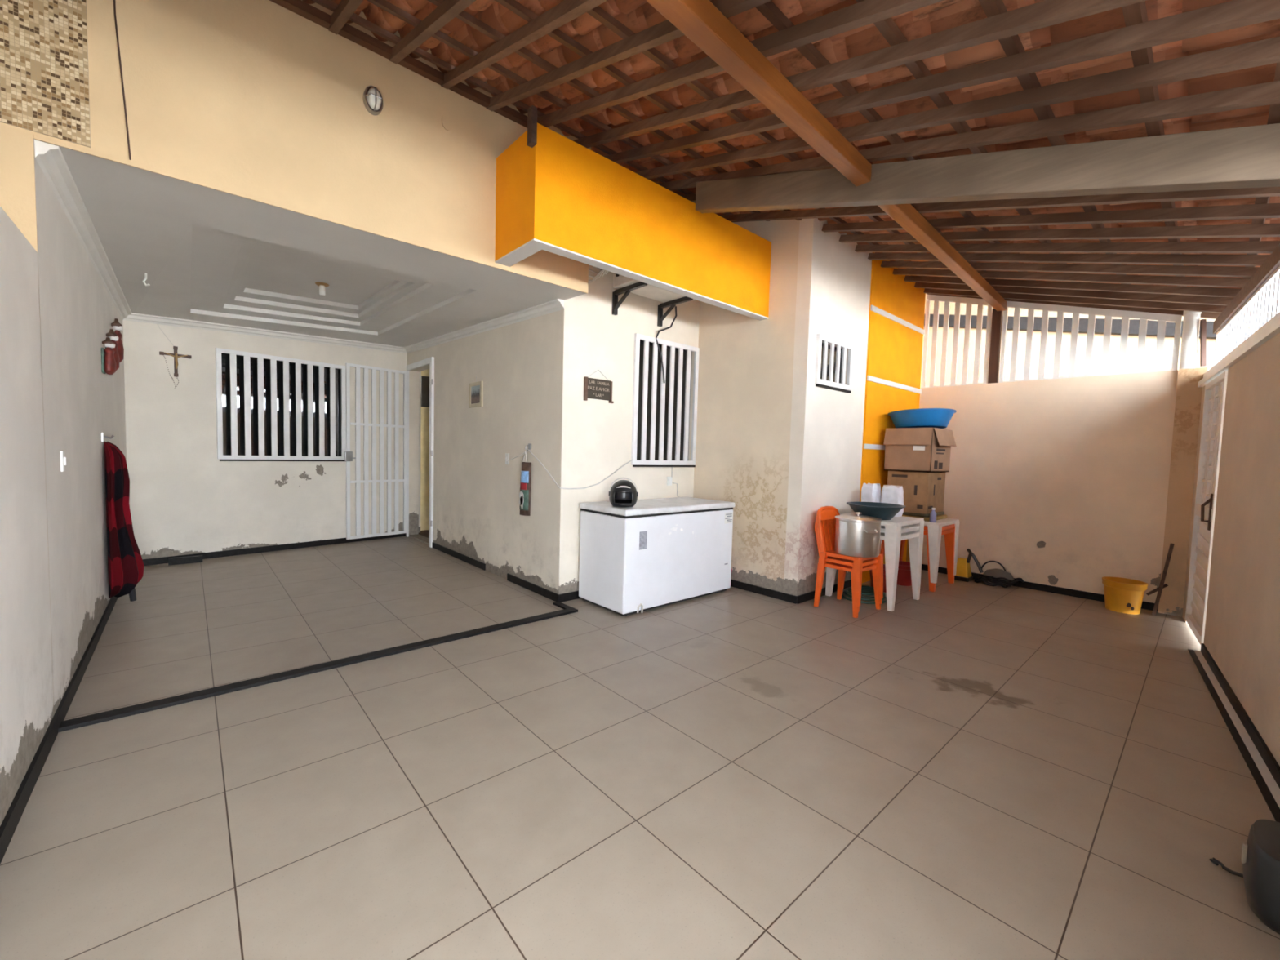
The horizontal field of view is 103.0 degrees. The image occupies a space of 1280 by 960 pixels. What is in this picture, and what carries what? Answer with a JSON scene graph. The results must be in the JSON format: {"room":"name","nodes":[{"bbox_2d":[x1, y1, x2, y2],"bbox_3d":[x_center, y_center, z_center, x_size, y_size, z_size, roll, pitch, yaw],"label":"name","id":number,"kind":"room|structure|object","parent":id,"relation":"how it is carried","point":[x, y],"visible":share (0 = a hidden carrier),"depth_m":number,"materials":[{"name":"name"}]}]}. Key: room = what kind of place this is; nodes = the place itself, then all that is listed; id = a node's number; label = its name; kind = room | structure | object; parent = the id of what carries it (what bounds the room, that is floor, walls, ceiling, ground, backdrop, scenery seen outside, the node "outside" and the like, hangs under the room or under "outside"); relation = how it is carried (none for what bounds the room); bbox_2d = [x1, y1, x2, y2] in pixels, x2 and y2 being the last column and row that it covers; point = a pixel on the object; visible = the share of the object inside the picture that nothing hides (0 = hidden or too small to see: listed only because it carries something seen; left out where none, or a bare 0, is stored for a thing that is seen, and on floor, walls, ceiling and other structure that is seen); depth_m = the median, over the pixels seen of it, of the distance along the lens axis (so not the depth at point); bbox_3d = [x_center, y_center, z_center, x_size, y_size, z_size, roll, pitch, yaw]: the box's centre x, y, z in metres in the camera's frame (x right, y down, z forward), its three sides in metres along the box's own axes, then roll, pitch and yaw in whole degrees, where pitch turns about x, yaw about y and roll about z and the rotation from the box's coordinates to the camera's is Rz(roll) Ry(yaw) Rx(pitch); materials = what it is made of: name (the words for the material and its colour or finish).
{"room":"covered patio","nodes":[
{"label":"covered patio","id":0,"kind":"room"},
{"bbox_2d":[0,138,126,826],"bbox_3d":[-2.808,-0.209,2.274,0.160,2.900,9.300,-1,4,-42],"label":"wall","id":1,"kind":"structure","parent":0,"point":[81,402],"depth_m":2.45,"materials":[{"name":"paint"}]},
{"bbox_2d":[0,596,117,863],"bbox_3d":[-2.801,1.193,2.431,0.014,0.085,8.760,-1,4,-42],"label":"baseboard","id":2,"kind":"structure","parent":1,"relation":"attached to","point":[12,817],"depth_m":2.26,"materials":[{"name":"tile"}]},
{"bbox_2d":[59,450,66,471],"bbox_3d":[-3.090,-0.101,2.729,0.018,0.110,0.060,-1,4,-42],"label":"light switch","id":3,"kind":"object","parent":1,"relation":"attached to","point":[63,460],"visible":1,"depth_m":2.71,"materials":[{"name":"white plastic"}]},
{"bbox_2d":[34,139,131,319],"bbox_3d":[-4.192,-1.661,3.978,0.075,0.085,4.290,-1,4,-42],"label":"trim","id":4,"kind":"structure","parent":1,"relation":"attached to","point":[50,157],"depth_m":3.03,"materials":[{"name":"paint"}]},
{"bbox_2d":[101,337,115,374],"bbox_3d":[-4.332,-1.013,4.152,0.080,0.297,0.160,-1,4,-42],"label":"figurine","id":5,"kind":"object","parent":1,"relation":"attached to","point":[108,360],"visible":1,"depth_m":4.13,"materials":[{"name":"red"}]},
{"bbox_2d":[105,328,119,370],"bbox_3d":[-4.529,-1.118,4.372,0.080,0.352,0.160,-1,4,-42],"label":"figurine","id":6,"kind":"object","parent":1,"relation":"attached to","point":[113,337],"visible":0.53,"depth_m":4.36,"materials":[{"name":"red"}]},
{"bbox_2d":[111,318,124,362],"bbox_3d":[-4.810,-1.285,4.685,0.080,0.396,0.160,-1,4,-42],"label":"figurine","id":7,"kind":"object","parent":1,"relation":"attached to","point":[117,326],"visible":0.59,"depth_m":4.67,"materials":[{"name":"red"}]},
{"bbox_2d":[103,441,144,601],"bbox_3d":[-4.207,0.357,4.154,0.209,1.335,0.480,-1,4,-42],"label":"plaid blanket","id":8,"kind":"object","parent":1,"relation":"attached to","point":[126,566],"visible":1,"depth_m":4.04,"materials":[{"name":"fabric"}]},
{"bbox_2d":[123,320,421,559],"bbox_3d":[-4.707,-0.665,6.951,0.150,3.200,3.500,4,4,38],"label":"wall","id":9,"kind":"structure","parent":0,"point":[184,500],"depth_m":6.19,"materials":[{"name":"paint"}]},
{"bbox_2d":[157,324,191,387],"bbox_3d":[-5.376,-1.440,5.872,0.045,0.775,0.310,4,4,38],"label":"crucifix","id":10,"kind":"object","parent":9,"relation":"attached to","point":[175,354],"visible":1,"depth_m":5.88,"materials":[{"name":"brown wood"}]},
{"bbox_2d":[123,312,407,353],"bbox_3d":[-4.621,-1.908,6.759,0.075,0.254,3.170,4,4,38],"label":"trim","id":11,"kind":"structure","parent":9,"relation":"attached to","point":[134,317],"depth_m":6.46,"materials":[{"name":"paint"}]},
{"bbox_2d":[142,533,405,565],"bbox_3d":[-4.723,0.900,6.938,0.014,0.075,3.180,4,4,38],"label":"baseboard","id":12,"kind":"structure","parent":9,"relation":"attached to","point":[163,560],"depth_m":6.69,"materials":[{"name":"tile"}]},
{"bbox_2d":[215,347,346,461],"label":"window","id":13,"kind":"structure","parent":9,"relation":"in","point":[269,407],"depth_m":6.79,"materials":[{"name":"white metal"}]},
{"bbox_2d":[0,0,591,700],"bbox_3d":[-2.622,-2.029,2.686,5.520,6.500,0.378,-1,4,-42],"label":"wall","id":14,"kind":"structure","parent":0,"point":[258,100],"depth_m":2.86,"materials":[{"name":"paint"}]},
{"bbox_2d":[113,0,131,159],"bbox_3d":[-2.541,-2.282,2.487,0.052,1.370,0.011,-1,4,-42],"label":"cable","id":15,"kind":"object","parent":14,"relation":"attached to","point":[114,1],"visible":1,"depth_m":2.50,"materials":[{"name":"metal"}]},
{"bbox_2d":[363,85,383,115],"bbox_3d":[-1.673,-2.402,3.205,0.112,0.164,0.078,-1,4,-42],"label":"lamp","id":16,"kind":"object","parent":14,"relation":"attached to","point":[372,97],"visible":1,"depth_m":3.19,"materials":[{"name":"glass"}]},
{"bbox_2d":[441,113,452,130],"bbox_3d":[-1.343,-2.491,3.540,0.070,0.110,0.006,-1,4,-42],"label":"cover","id":17,"kind":"object","parent":14,"relation":"attached to","point":[446,122],"visible":1,"depth_m":3.54,"materials":[{"name":"paint"}]},
{"bbox_2d":[527,448,632,488],"bbox_3d":[-0.626,-0.121,5.274,0.884,0.371,0.652,-1,4,-42],"label":"cable","id":18,"kind":"object","parent":14,"relation":"attached to","point":[527,449],"visible":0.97,"depth_m":5.00,"materials":[{"name":"plastic"}]},
{"bbox_2d":[494,122,771,320],"bbox_3d":[0.119,-2.021,4.492,2.698,0.762,0.580,-1,4,-42],"label":"canopy","id":19,"kind":"object","parent":14,"relation":"attached to","point":[557,195],"visible":0.96,"depth_m":3.86,"materials":[{"name":"paint"}]},
{"bbox_2d":[527,105,537,147],"bbox_3d":[-0.710,-2.329,3.355,0.037,0.230,0.060,-1,4,-42],"label":"flashing","id":20,"kind":"object","parent":19,"relation":"attached to","point":[532,110],"visible":1,"depth_m":3.34,"materials":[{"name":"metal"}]},
{"bbox_2d":[42,141,586,346],"bbox_3d":[-3.254,-1.870,5.210,3.120,0.257,4.932,-1,4,-42],"label":"ceiling","id":21,"kind":"structure","parent":0,"point":[207,255],"depth_m":4.20,"materials":[{"name":"white paint"}]},
{"bbox_2d":[315,282,328,296],"bbox_3d":[-3.154,-1.888,5.051,0.120,0.110,0.120,-1,4,-42],"label":"socket","id":22,"kind":"object","parent":21,"relation":"attached to","point":[322,285],"visible":1,"depth_m":5.03,"materials":[{"name":"white plastic"}]},
{"bbox_2d":[319,284,325,296],"bbox_3d":[-3.154,-1.883,5.051,0.052,0.100,0.052,-1,4,-42],"label":"bulb","id":23,"kind":"object","parent":22,"relation":"attached to","point":[322,287],"depth_m":5.03,"materials":[{"name":"glass"}]},
{"bbox_2d":[407,309,564,594],"bbox_3d":[-2.196,-0.572,6.512,0.150,3.200,4.585,-1,4,-42],"label":"wall","id":24,"kind":"structure","parent":0,"point":[477,516],"depth_m":5.73,"materials":[{"name":"paint"}]},
{"bbox_2d":[405,356,434,547],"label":"door","id":25,"kind":"structure","parent":24,"relation":"in","point":[427,375],"depth_m":8.41,"materials":[{"name":"white metal"}]},
{"bbox_2d":[344,362,407,539],"bbox_3d":[-3.945,-0.412,7.649,0.075,2.540,0.915,4,4,38],"label":"gate","id":26,"kind":"object","parent":25,"relation":"attached to","point":[348,457],"visible":1,"depth_m":7.63,"materials":[{"name":"white metal"}]},
{"bbox_2d":[421,375,429,407],"bbox_3d":[-3.239,-1.473,8.728,1.000,0.500,0.050,-1,4,-42],"label":"window","id":27,"kind":"structure","parent":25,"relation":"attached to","point":[424,379],"depth_m":8.42,"materials":[{"name":"glass"}]},
{"bbox_2d":[431,542,485,570],"bbox_3d":[-2.415,0.978,6.671,0.014,0.075,1.760,-1,4,-42],"label":"baseboard","id":28,"kind":"structure","parent":24,"relation":"attached to","point":[473,562],"depth_m":6.55,"materials":[{"name":"tile"}]},
{"bbox_2d":[468,375,483,408],"bbox_3d":[-1.976,-1.066,6.123,0.020,0.380,0.360,-1,4,-42],"label":"framed picture","id":29,"kind":"object","parent":24,"relation":"attached to","point":[475,392],"visible":1,"depth_m":6.11},
{"bbox_2d":[471,385,479,404],"bbox_3d":[-1.974,-1.026,6.128,0.012,0.210,0.260,-1,4,-42],"label":"print","id":30,"kind":"object","parent":29,"relation":"attached to","point":[475,389],"depth_m":6.13},
{"bbox_2d":[404,298,564,353],"bbox_3d":[-2.205,-1.824,6.322,0.075,0.242,4.470,-1,4,-42],"label":"trim","id":31,"kind":"structure","parent":24,"relation":"attached to","point":[557,304],"depth_m":5.66,"materials":[{"name":"paint"}]},
{"bbox_2d":[519,451,531,515],"bbox_3d":[-1.193,0.032,5.220,0.068,0.659,0.185,-1,4,-42],"label":"wall hanging","id":32,"kind":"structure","parent":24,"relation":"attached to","point":[526,473],"depth_m":5.18},
{"bbox_2d":[506,573,559,601],"bbox_3d":[-1.112,1.094,5.205,0.014,0.075,1.030,-1,4,-42],"label":"baseboard","id":33,"kind":"structure","parent":24,"relation":"attached to","point":[541,591],"depth_m":5.15,"materials":[{"name":"tile"}]},
{"bbox_2d":[588,266,608,283],"bbox_3d":[-0.352,-1.968,4.748,0.418,0.330,0.173,3,3,22],"label":"cable bundle","id":34,"kind":"object","parent":24,"relation":"attached to","point":[600,273],"visible":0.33,"depth_m":4.74,"materials":[{"name":"plastic"}]},
{"bbox_2d":[558,264,699,594],"bbox_3d":[-0.013,-1.055,5.436,1.998,4.400,0.150,-1,4,-42],"label":"wall","id":35,"kind":"structure","parent":0,"point":[597,433],"depth_m":5.03,"materials":[{"name":"paint"}]},
{"bbox_2d":[559,591,582,602],"bbox_3d":[-0.079,1.110,5.438,1.840,0.075,0.014,-1,4,-42],"label":"baseboard","id":36,"kind":"structure","parent":35,"relation":"attached to","point":[571,595],"depth_m":4.89,"materials":[{"name":"tile"}]},
{"bbox_2d":[583,369,613,403],"bbox_3d":[-0.398,-0.923,4.986,0.355,0.314,0.024,-1,4,-42],"label":"sign","id":37,"kind":"object","parent":35,"relation":"attached to","point":[595,388],"visible":1,"depth_m":4.97,"materials":[{"name":"brown wood"}]},
{"bbox_2d":[612,281,647,315],"bbox_3d":[-0.103,-1.744,4.886,0.044,0.230,0.470,-1,4,-42],"label":"wall bracket","id":38,"kind":"object","parent":35,"relation":"attached to","point":[626,290],"visible":0.93,"depth_m":4.96,"materials":[{"name":"black metal"}]},
{"bbox_2d":[613,272,694,305],"bbox_3d":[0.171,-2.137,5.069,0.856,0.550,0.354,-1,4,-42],"label":"shelf","id":39,"kind":"object","parent":38,"relation":"on","point":[651,291],"visible":0.12,"depth_m":5.02,"materials":[{"name":"white wood"}]},
{"bbox_2d":[631,333,699,466],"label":"window","id":40,"kind":"structure","parent":35,"relation":"in","point":[660,423],"depth_m":5.61,"materials":[{"name":"white metal"}]},
{"bbox_2d":[657,296,693,326],"bbox_3d":[0.361,-1.753,5.298,0.044,0.230,0.470,-1,4,-42],"label":"wall bracket","id":41,"kind":"object","parent":35,"relation":"attached to","point":[672,304],"visible":0.93,"depth_m":5.37,"materials":[{"name":"black metal"}]},
{"bbox_2d":[655,306,676,382],"bbox_3d":[0.294,-1.435,5.441,0.238,0.778,0.145,3,3,26],"label":"hanging cable","id":42,"kind":"object","parent":41,"relation":"hanging from","point":[675,317],"visible":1,"depth_m":5.45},
{"bbox_2d":[0,536,1279,959],"bbox_3d":[-0.150,1.224,5.085,8.298,0.120,10.000,-1,4,-42],"label":"floor","id":43,"kind":"structure","parent":0,"point":[971,770],"depth_m":2.24,"materials":[{"name":"tile"}]},
{"bbox_2d":[168,555,202,565],"bbox_3d":[-5.317,0.937,5.957,0.300,0.075,0.070,-1,4,-42],"label":"board","id":44,"kind":"object","parent":43,"relation":"on","point":[197,558],"visible":1,"depth_m":5.93,"materials":[{"name":"tile"}]},
{"bbox_2d":[57,601,577,732],"bbox_3d":[-1.802,1.187,3.640,3.090,0.020,0.321,-1,4,-42],"label":"trim","id":45,"kind":"structure","parent":43,"relation":"in","point":[88,720],"depth_m":3.12,"materials":[{"name":"tile"}]},
{"bbox_2d":[578,497,734,615],"bbox_3d":[0.200,0.698,5.114,1.500,0.948,0.719,-1,4,-42],"label":"chest freezer","id":46,"kind":"object","parent":43,"relation":"on","point":[651,553],"visible":1,"depth_m":4.72,"materials":[{"name":"metal"}]},
{"bbox_2d":[608,477,638,507],"bbox_3d":[-0.150,0.108,4.622,0.269,0.262,0.274,-1,4,-42],"label":"helmet","id":47,"kind":"object","parent":46,"relation":"on","point":[623,493],"visible":1,"depth_m":4.53,"materials":[{"name":"black plastic"}]},
{"bbox_2d":[813,522,880,617],"bbox_3d":[1.985,0.806,4.915,0.474,0.851,0.509,-1,4,-40],"label":"plastic chair","id":48,"kind":"object","parent":43,"relation":"on","point":[874,568],"visible":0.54,"depth_m":4.87,"materials":[{"name":"plastic"}]},
{"bbox_2d":[814,518,881,612],"bbox_3d":[1.992,0.752,4.906,0.474,0.851,0.509,-1,4,-40],"label":"plastic chair","id":49,"kind":"object","parent":48,"relation":"on","point":[832,559],"visible":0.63,"depth_m":4.86,"materials":[{"name":"plastic"}]},
{"bbox_2d":[815,506,883,606],"bbox_3d":[1.999,0.697,4.897,0.474,0.851,0.509,-1,4,-40],"label":"plastic chair","id":50,"kind":"object","parent":49,"relation":"on","point":[825,513],"visible":0.7,"depth_m":4.87,"materials":[{"name":"plastic"}]},
{"bbox_2d":[834,511,882,557],"bbox_3d":[2.052,0.498,4.801,0.410,0.391,0.420,4,4,36],"label":"pot","id":51,"kind":"object","parent":50,"relation":"on","point":[855,535],"visible":1,"depth_m":4.64,"materials":[{"name":"metal"}]},
{"bbox_2d":[841,585,886,604],"bbox_3d":[2.320,1.178,5.267,0.482,0.085,0.445,-1,4,-42],"label":"garden hose","id":52,"kind":"object","parent":43,"relation":"on","point":[864,589],"visible":0.55,"depth_m":5.19,"materials":[{"name":"green rubber"}]},
{"bbox_2d":[825,531,923,611],"bbox_3d":[2.428,0.869,5.282,0.685,0.710,0.685,-1,4,-42],"label":"plastic table","id":53,"kind":"object","parent":43,"relation":"on","point":[892,547],"visible":0.49,"depth_m":5.07,"materials":[{"name":"plastic"}]},
{"bbox_2d":[880,524,924,540],"bbox_3d":[2.430,0.801,5.279,0.685,0.710,0.685,-1,4,-42],"label":"plastic table","id":54,"kind":"object","parent":53,"relation":"on","point":[891,535],"visible":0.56,"depth_m":4.91,"materials":[{"name":"plastic"}]},
{"bbox_2d":[840,511,924,533],"bbox_3d":[2.432,0.733,5.275,0.685,0.710,0.685,-1,4,-42],"label":"plastic table","id":55,"kind":"object","parent":54,"relation":"on","point":[895,524],"visible":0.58,"depth_m":4.95,"materials":[{"name":"plastic"}]},
{"bbox_2d":[861,482,881,502],"bbox_3d":[2.509,0.199,5.518,0.188,0.332,0.189,-1,4,-42],"label":"bag","id":56,"kind":"object","parent":55,"relation":"on","point":[870,492],"visible":0.61,"depth_m":5.45,"materials":[{"name":"plastic"}]},
{"bbox_2d":[846,502,905,519],"bbox_3d":[2.351,0.313,5.092,0.540,0.140,0.540,-1,4,-42],"label":"basin","id":57,"kind":"object","parent":55,"relation":"on","point":[884,511],"visible":0.8,"depth_m":4.94,"materials":[{"name":"teal plastic"}]},
{"bbox_2d":[880,484,903,516],"bbox_3d":[2.659,0.216,5.376,0.179,0.322,0.207,-1,4,-42],"label":"bag","id":58,"kind":"object","parent":55,"relation":"on","point":[891,494],"visible":0.72,"depth_m":5.30,"materials":[{"name":"plastic"}]},
{"bbox_2d":[869,564,898,592],"bbox_3d":[2.677,1.083,5.617,0.304,0.260,0.304,-1,4,-42],"label":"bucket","id":59,"kind":"object","parent":43,"relation":"on","point":[884,567],"visible":0.12,"depth_m":5.51,"materials":[{"name":"plastic"}]},
{"bbox_2d":[896,560,911,586],"bbox_3d":[3.055,1.088,5.914,0.284,0.240,0.284,-1,4,-42],"label":"bucket","id":60,"kind":"object","parent":43,"relation":"on","point":[904,576],"visible":0.46,"depth_m":5.82,"materials":[{"name":"plastic"}]},
{"bbox_2d":[906,538,910,562],"bbox_3d":[3.301,0.926,6.146,0.320,0.550,0.040,-1,4,-42],"label":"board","id":61,"kind":"object","parent":43,"relation":"on","point":[908,559],"visible":0.07,"depth_m":6.04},
{"bbox_2d":[880,528,955,591],"bbox_3d":[3.258,0.877,6.027,0.665,0.660,0.665,-1,4,-42],"label":"plastic table","id":62,"kind":"object","parent":43,"relation":"on","point":[949,534],"visible":0.42,"depth_m":5.97,"materials":[{"name":"plastic"}]},
{"bbox_2d":[924,524,955,533],"bbox_3d":[3.260,0.827,6.024,0.665,0.660,0.665,-1,4,-42],"label":"plastic table","id":63,"kind":"object","parent":62,"relation":"on","point":[953,526],"visible":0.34,"depth_m":5.73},
{"bbox_2d":[879,518,959,583],"bbox_3d":[3.263,0.777,6.020,0.685,0.660,0.685,-1,4,-42],"label":"plastic table","id":64,"kind":"object","parent":63,"relation":"on","point":[935,529],"visible":0.49,"depth_m":5.58,"materials":[{"name":"plastic"}]},
{"bbox_2d":[902,511,946,521],"bbox_3d":[3.273,0.405,6.007,0.570,0.085,0.470,-1,4,-42],"label":"folded cloth","id":65,"kind":"object","parent":64,"relation":"on","point":[940,515],"visible":0.49,"depth_m":5.81,"materials":[{"name":"fabric"}]},
{"bbox_2d":[887,470,945,514],"bbox_3d":[3.237,0.130,5.972,0.541,0.465,0.441,-1,4,-42],"label":"cardboard box","id":66,"kind":"object","parent":65,"relation":"on","point":[923,491],"visible":0.77,"depth_m":5.76,"materials":[{"name":"cardboard"}]},
{"bbox_2d":[883,427,956,472],"bbox_3d":[3.246,-0.345,5.903,0.645,0.488,0.560,-1,4,-42],"label":"cardboard box","id":67,"kind":"object","parent":66,"relation":"on","point":[906,449],"visible":1,"depth_m":5.72,"materials":[{"name":"cardboard"}]},
{"bbox_2d":[887,408,956,428],"bbox_3d":[3.264,-0.695,5.918,0.700,0.218,0.699,-1,4,-42],"label":"basin","id":68,"kind":"object","parent":67,"relation":"on","point":[940,418],"visible":0.84,"depth_m":5.67,"materials":[{"name":"plastic"}]},
{"bbox_2d":[929,507,936,522],"bbox_3d":[3.237,0.387,5.618,0.064,0.160,0.064,-1,4,-42],"label":"bottle","id":69,"kind":"object","parent":64,"relation":"on","point":[932,514],"visible":1,"depth_m":5.60,"materials":[{"name":"purple plastic"}]},
{"bbox_2d":[954,548,983,582],"bbox_3d":[3.983,1.029,6.147,0.200,0.383,0.276,-1,4,-42],"label":"machine","id":70,"kind":"object","parent":43,"relation":"on","point":[963,572],"visible":0.95,"depth_m":6.15,"materials":[{"name":"yellow plastic"}]},
{"bbox_2d":[974,575,1023,587],"bbox_3d":[4.190,1.178,5.951,0.220,0.130,0.476,-1,4,-42],"label":"cable coil","id":71,"kind":"object","parent":43,"relation":"on","point":[993,582],"visible":0.93,"depth_m":5.89,"materials":[{"name":"rubber"}]},
{"bbox_2d":[982,568,1014,581],"bbox_3d":[4.206,1.106,5.973,0.143,0.120,0.307,-1,4,-42],"label":"sack","id":72,"kind":"object","parent":71,"relation":"on","point":[994,572],"visible":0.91,"depth_m":5.93,"materials":[{"name":"plastic"}]},
{"bbox_2d":[1102,576,1147,614],"bbox_3d":[4.819,1.152,5.074,0.334,0.300,0.334,-1,4,-42],"label":"bucket","id":73,"kind":"object","parent":43,"relation":"on","point":[1122,595],"visible":1,"depth_m":4.98,"materials":[{"name":"plastic"}]},
{"bbox_2d":[1146,542,1174,615],"bbox_3d":[5.082,0.965,4.954,0.194,0.710,0.098,2,3,13],"label":"bar","id":74,"kind":"object","parent":43,"relation":"on","point":[1159,589],"visible":1,"depth_m":4.94,"materials":[{"name":"metal"}]},
{"bbox_2d":[1157,367,1208,617],"bbox_3d":[5.245,0.127,4.923,0.069,2.385,0.190,-1,4,-42],"label":"pier","id":75,"kind":"object","parent":43,"relation":"on","point":[1188,396],"visible":0.79,"depth_m":4.91,"materials":[{"name":"paint"}]},
{"bbox_2d":[1179,311,1201,368],"bbox_3d":[5.281,-1.346,4.886,0.120,0.560,0.120,-1,4,-42],"label":"pipe","id":76,"kind":"object","parent":75,"relation":"on","point":[1191,324],"visible":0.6,"depth_m":4.85,"materials":[{"name":"plastic"}]},
{"bbox_2d":[1200,319,1206,366],"bbox_3d":[5.319,-1.296,4.807,0.057,0.440,0.030,3,3,26],"label":"wooden stake","id":77,"kind":"object","parent":75,"relation":"on","point":[1202,322],"visible":1,"depth_m":4.80,"materials":[{"name":"brown wood"}]},
{"bbox_2d":[1209,819,1279,933],"bbox_3d":[2.092,1.288,1.647,0.330,0.246,0.322,-1,4,-42],"label":"container","id":78,"kind":"object","parent":43,"relation":"on","point":[1260,855],"visible":1,"depth_m":1.62,"materials":[{"name":"grey plastic"}]},
{"bbox_2d":[693,219,799,592],"bbox_3d":[1.138,-1.028,5.517,0.150,4.400,1.260,-1,4,-42],"label":"wall","id":79,"kind":"structure","parent":0,"point":[746,363],"depth_m":5.36,"materials":[{"name":"paint"}]},
{"bbox_2d":[730,579,796,604],"bbox_3d":[1.067,1.137,5.523,0.014,0.075,1.410,-1,4,-42],"label":"baseboard","id":80,"kind":"structure","parent":79,"relation":"attached to","point":[751,588],"depth_m":5.26,"materials":[{"name":"tile"}]},
{"bbox_2d":[269,0,1279,333],"bbox_3d":[0.888,-2.036,2.638,10.120,1.827,5.291,-1,4,-42],"label":"tiled roof","id":81,"kind":"structure","parent":0,"point":[1108,154],"depth_m":2.73,"materials":[{"name":"brown wood"}]},
{"bbox_2d":[783,217,925,595],"bbox_3d":[2.592,-1.006,5.853,2.770,4.400,0.170,-1,4,-42],"label":"wall","id":82,"kind":"structure","parent":0,"point":[833,298],"depth_m":5.33,"materials":[{"name":"paint"}]},
{"bbox_2d":[796,579,851,604],"bbox_3d":[2.008,1.169,5.408,1.240,0.075,0.014,-1,4,-42],"label":"baseboard","id":83,"kind":"structure","parent":82,"relation":"attached to","point":[811,595],"depth_m":5.18,"materials":[{"name":"tile"}]},
{"bbox_2d":[814,333,853,392],"bbox_3d":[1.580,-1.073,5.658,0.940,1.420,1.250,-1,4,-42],"label":"window","id":84,"kind":"structure","parent":82,"relation":"in","point":[830,360],"depth_m":5.21,"materials":[{"name":"white metal"}]},
{"bbox_2d":[863,444,884,449],"bbox_3d":[3.094,-0.391,6.224,1.545,0.056,0.015,-1,4,-42],"label":"trim","id":85,"kind":"structure","parent":82,"relation":"attached to","point":[875,446],"depth_m":5.87,"materials":[{"name":"white paint"}]},
{"bbox_2d":[866,375,921,393],"bbox_3d":[3.115,-1.149,6.183,1.545,0.056,0.015,-1,4,-42],"label":"trim","id":86,"kind":"structure","parent":82,"relation":"attached to","point":[869,378],"depth_m":6.10,"materials":[{"name":"white paint"}]},
{"bbox_2d":[870,305,924,334],"bbox_3d":[3.136,-1.918,6.141,1.545,0.056,0.015,-1,4,-42],"label":"trim","id":87,"kind":"structure","parent":82,"relation":"attached to","point":[873,308],"depth_m":6.06,"materials":[{"name":"white paint"}]},
{"bbox_2d":[919,368,1210,603],"bbox_3d":[4.585,0.060,5.832,0.150,2.385,2.970,-1,4,-42],"label":"wall","id":88,"kind":"structure","parent":0,"point":[1063,482],"depth_m":5.62,"materials":[{"name":"paint"}]},
{"bbox_2d":[920,294,992,388],"bbox_3d":[3.989,-1.796,6.422,0.040,1.222,0.740,-1,4,-42],"label":"wall grille","id":89,"kind":"object","parent":88,"relation":"in","point":[980,303],"visible":0.94,"depth_m":6.41,"materials":[{"name":"metal"}]},
{"bbox_2d":[987,308,1003,383],"bbox_3d":[4.266,-1.603,6.107,0.070,0.885,0.090,-1,4,-42],"label":"wooden post","id":90,"kind":"object","parent":88,"relation":"on","point":[997,316],"visible":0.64,"depth_m":6.08,"materials":[{"name":"brown wood"}]},
{"bbox_2d":[921,564,1158,611],"bbox_3d":[4.395,1.205,5.948,0.014,0.075,2.340,-1,4,-42],"label":"baseboard","id":91,"kind":"structure","parent":88,"relation":"attached to","point":[1082,594],"depth_m":5.66,"materials":[{"name":"tile"}]},
{"bbox_2d":[998,300,1182,382],"bbox_3d":[4.798,-1.597,5.515,0.040,0.968,1.470,-1,4,-42],"label":"wall grille","id":92,"kind":"object","parent":88,"relation":"in","point":[1144,317],"visible":0.95,"depth_m":5.49,"materials":[{"name":"metal"}]},
{"bbox_2d":[1182,332,1279,765],"bbox_3d":[1.969,0.341,1.032,0.160,2.200,10.573,4,4,42],"label":"wall","id":93,"kind":"structure","parent":0,"point":[1242,635],"depth_m":3.07,"materials":[{"name":"paint"}]},
{"bbox_2d":[1185,370,1227,644],"bbox_3d":[4.774,0.226,4.303,0.125,2.150,0.946,4,4,42],"label":"door","id":94,"kind":"structure","parent":93,"relation":"in","point":[1215,394],"depth_m":4.36,"materials":[{"name":"white metal"}]},
{"bbox_2d":[1187,648,1279,822],"bbox_3d":[1.572,1.437,0.899,0.032,0.004,8.388,4,4,42],"label":"trim","id":95,"kind":"structure","parent":93,"relation":"attached to","point":[1268,797],"depth_m":2.64,"materials":[{"name":"tile"}]},
{"bbox_2d":[1193,649,1279,808],"bbox_3d":[1.598,1.438,0.876,0.036,0.006,8.388,4,4,42],"label":"trim","id":96,"kind":"structure","parent":93,"relation":"attached to","point":[1264,771],"depth_m":2.75,"materials":[{"name":"tile"}]},
{"bbox_2d":[1197,311,1279,387],"bbox_3d":[1.931,-0.815,0.897,0.210,0.120,10.372,4,4,42],"label":"trim","id":97,"kind":"structure","parent":93,"relation":"on","point":[1271,328],"depth_m":3.37,"materials":[{"name":"paint"}]},
{"bbox_2d":[1213,265,1279,365],"bbox_3d":[2.094,-1.060,1.068,0.040,0.360,9.646,4,4,42],"label":"wall grille","id":98,"kind":"object","parent":97,"relation":"on","point":[1255,313],"visible":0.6,"depth_m":3.69,"materials":[{"name":"white metal"}]},
{"bbox_2d":[1200,643,1279,788],"bbox_3d":[3.224,1.354,2.662,0.014,0.070,3.554,4,4,42],"label":"baseboard","id":99,"kind":"structure","parent":93,"relation":"attached to","point":[1273,766],"depth_m":2.83,"materials":[{"name":"tile"}]},
{"bbox_3d":[0.928,1.438,3.648,34.000,0.070,28.000,-1,4,-42],"label":"floor","id":100,"kind":"structure","parent":0,"visible":0},
{"bbox_2d":[920,293,1216,388],"bbox_3d":[5.782,-1.383,6.400,2.400,5.530,10.000,-1,4,-42],"label":"house","id":101,"kind":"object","parent":100,"relation":"on","point":[1134,324],"visible":0.1,"depth_m":7.48,"materials":[{"name":"white stone"}]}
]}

